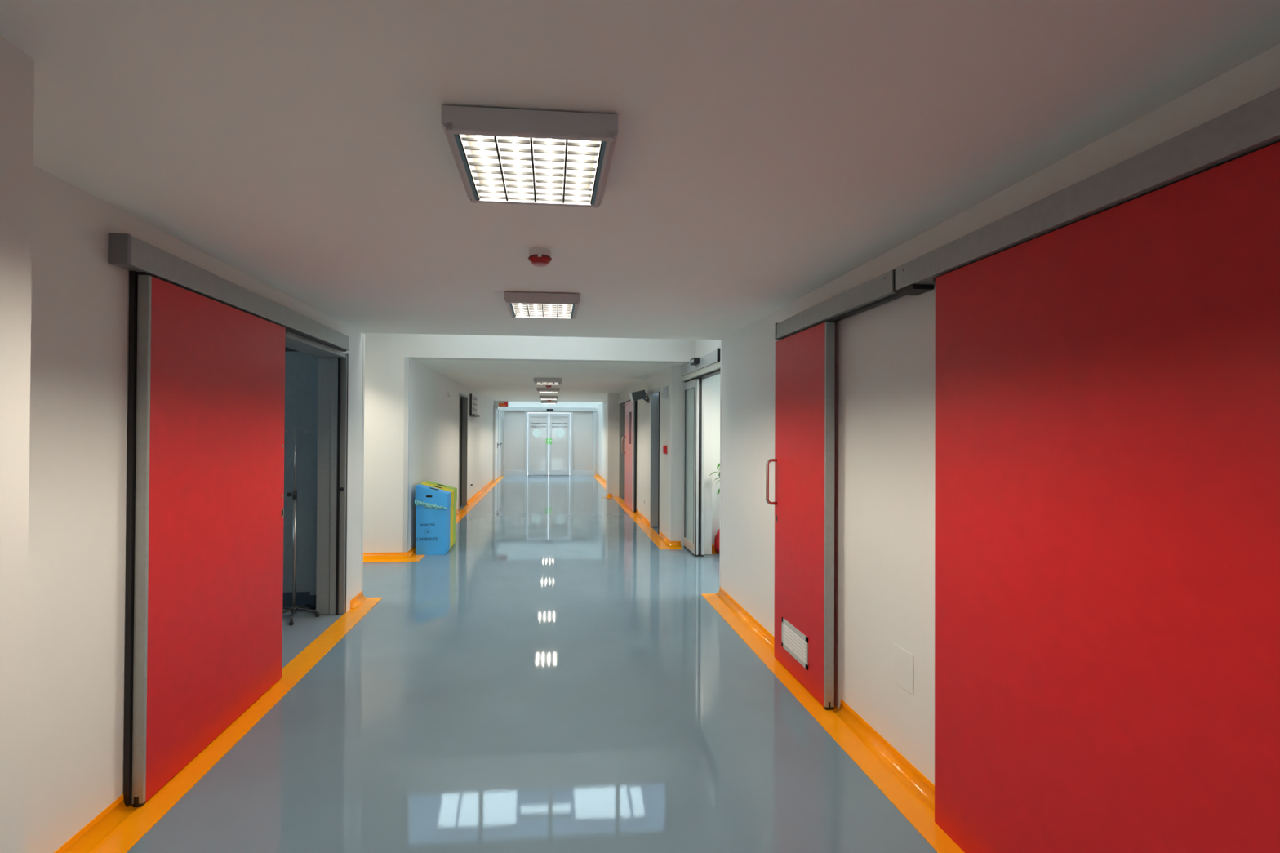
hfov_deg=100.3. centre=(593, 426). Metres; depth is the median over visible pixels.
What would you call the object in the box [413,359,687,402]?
ceiling
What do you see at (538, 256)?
smoke detector
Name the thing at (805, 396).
door
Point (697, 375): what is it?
door
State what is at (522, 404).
wall
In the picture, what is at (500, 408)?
wall
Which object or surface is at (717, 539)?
fire extinguisher
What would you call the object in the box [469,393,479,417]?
wall sign
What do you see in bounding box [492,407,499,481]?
door
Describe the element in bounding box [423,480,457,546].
recycling bin
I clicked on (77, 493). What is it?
wall
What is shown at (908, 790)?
baseboard
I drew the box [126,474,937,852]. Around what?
floor
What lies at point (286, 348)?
trim
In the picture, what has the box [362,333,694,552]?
wall
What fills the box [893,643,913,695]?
cover plate
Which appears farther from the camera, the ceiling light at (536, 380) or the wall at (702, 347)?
the ceiling light at (536, 380)
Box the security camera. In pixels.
[629,389,648,403]
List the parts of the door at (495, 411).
panel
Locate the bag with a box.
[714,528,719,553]
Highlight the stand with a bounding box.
[282,428,319,625]
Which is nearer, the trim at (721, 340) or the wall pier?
the trim at (721, 340)
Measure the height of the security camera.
0.219 m
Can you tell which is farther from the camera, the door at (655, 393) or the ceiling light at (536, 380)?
the ceiling light at (536, 380)
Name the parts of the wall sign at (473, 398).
plate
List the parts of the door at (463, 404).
panel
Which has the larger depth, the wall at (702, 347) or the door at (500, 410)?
the door at (500, 410)
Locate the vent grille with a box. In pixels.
[781,617,808,670]
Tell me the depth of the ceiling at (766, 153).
1.54 m
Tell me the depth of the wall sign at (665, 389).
7.62 m
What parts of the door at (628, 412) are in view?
frame, handle, panel, glass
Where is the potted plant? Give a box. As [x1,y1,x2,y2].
[708,463,719,495]
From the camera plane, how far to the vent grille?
3.42 m
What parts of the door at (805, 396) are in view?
handle, panel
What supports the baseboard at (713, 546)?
attached to the wall
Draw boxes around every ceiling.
[0,0,1279,339]
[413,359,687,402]
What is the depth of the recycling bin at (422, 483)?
7.12 m
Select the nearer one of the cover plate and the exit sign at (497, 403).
the cover plate
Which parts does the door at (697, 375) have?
glass, glass, frame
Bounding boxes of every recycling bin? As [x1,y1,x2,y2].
[414,484,451,555]
[420,482,453,548]
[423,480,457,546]
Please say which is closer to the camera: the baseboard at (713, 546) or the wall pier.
the baseboard at (713, 546)
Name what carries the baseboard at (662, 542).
attached to the wall at (660, 380)
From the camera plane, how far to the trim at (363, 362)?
5.02 m
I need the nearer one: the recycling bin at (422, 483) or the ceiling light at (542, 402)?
the recycling bin at (422, 483)
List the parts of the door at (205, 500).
panel, lock plate, frame, casing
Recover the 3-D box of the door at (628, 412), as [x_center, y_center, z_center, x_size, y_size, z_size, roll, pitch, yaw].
[0.817,0.512,11.478,0.428,2.336,2.560,0,0,-5]
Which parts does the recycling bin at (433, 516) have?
lid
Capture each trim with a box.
[284,346,299,351]
[360,333,364,591]
[403,356,409,551]
[670,365,674,541]
[719,339,722,586]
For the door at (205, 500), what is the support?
in the wall at (77, 493)
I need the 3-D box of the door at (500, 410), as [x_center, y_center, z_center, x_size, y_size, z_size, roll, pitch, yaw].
[-3.129,0.564,17.790,0.122,2.276,0.930,0,0,-5]
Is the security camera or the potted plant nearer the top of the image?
the security camera
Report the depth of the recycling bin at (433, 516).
6.78 m
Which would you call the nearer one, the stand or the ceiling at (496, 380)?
the stand
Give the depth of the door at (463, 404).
11.19 m
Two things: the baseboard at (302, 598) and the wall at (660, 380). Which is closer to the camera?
the baseboard at (302, 598)
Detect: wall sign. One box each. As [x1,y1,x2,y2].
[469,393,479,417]
[662,384,668,399]
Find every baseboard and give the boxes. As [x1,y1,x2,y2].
[53,591,382,852]
[282,591,315,608]
[363,475,504,562]
[593,474,684,549]
[701,586,964,852]
[711,545,717,553]
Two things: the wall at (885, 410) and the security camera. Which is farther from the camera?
the security camera
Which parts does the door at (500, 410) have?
panel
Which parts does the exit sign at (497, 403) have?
panel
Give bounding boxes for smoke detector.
[528,247,551,266]
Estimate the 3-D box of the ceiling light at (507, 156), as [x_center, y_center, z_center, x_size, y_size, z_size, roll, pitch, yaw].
[-0.192,-0.850,1.718,0.490,0.072,0.475,0,0,-5]
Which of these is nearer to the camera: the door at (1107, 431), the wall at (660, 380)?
the door at (1107, 431)
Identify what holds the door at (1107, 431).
in the wall at (885, 410)
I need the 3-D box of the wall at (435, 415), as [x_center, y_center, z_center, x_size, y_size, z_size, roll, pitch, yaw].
[-2.899,0.424,12.798,0.210,2.497,12.020,0,0,-5]
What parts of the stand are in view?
leg, knob, leg, leg, leg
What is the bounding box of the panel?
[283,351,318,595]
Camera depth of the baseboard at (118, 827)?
2.46 m
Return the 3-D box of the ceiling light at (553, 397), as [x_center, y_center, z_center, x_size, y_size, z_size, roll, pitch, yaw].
[-1.183,-0.769,14.194,0.490,0.072,0.475,0,0,-5]
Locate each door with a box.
[107,233,352,807]
[458,392,467,511]
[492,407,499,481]
[497,408,502,478]
[502,406,596,475]
[617,391,636,512]
[649,386,660,534]
[681,347,719,556]
[765,269,904,710]
[893,87,1279,852]
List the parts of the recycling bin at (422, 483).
lid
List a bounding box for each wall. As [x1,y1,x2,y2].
[0,35,34,852]
[24,164,363,852]
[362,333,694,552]
[411,359,499,548]
[499,406,598,475]
[508,401,602,408]
[598,368,668,537]
[667,365,719,546]
[694,339,719,357]
[720,44,1279,785]
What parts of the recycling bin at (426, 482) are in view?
lid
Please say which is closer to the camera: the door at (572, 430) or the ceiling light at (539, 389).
the ceiling light at (539, 389)
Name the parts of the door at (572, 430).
pane, glass, glass, pane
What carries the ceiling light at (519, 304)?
attached to the ceiling at (766, 153)
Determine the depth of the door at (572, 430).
18.49 m
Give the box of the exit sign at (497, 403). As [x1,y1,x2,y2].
[494,400,508,408]
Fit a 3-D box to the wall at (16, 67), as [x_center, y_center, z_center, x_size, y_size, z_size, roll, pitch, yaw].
[-1.317,0.317,-3.920,0.718,2.497,10.397,0,0,-5]
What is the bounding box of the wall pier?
[605,392,620,497]
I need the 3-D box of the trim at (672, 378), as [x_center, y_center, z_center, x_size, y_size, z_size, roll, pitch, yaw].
[1.098,0.371,7.391,0.044,2.422,0.054,0,0,-5]
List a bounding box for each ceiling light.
[440,105,617,207]
[504,291,579,319]
[533,377,561,384]
[536,387,559,392]
[539,395,558,399]
[541,400,557,403]

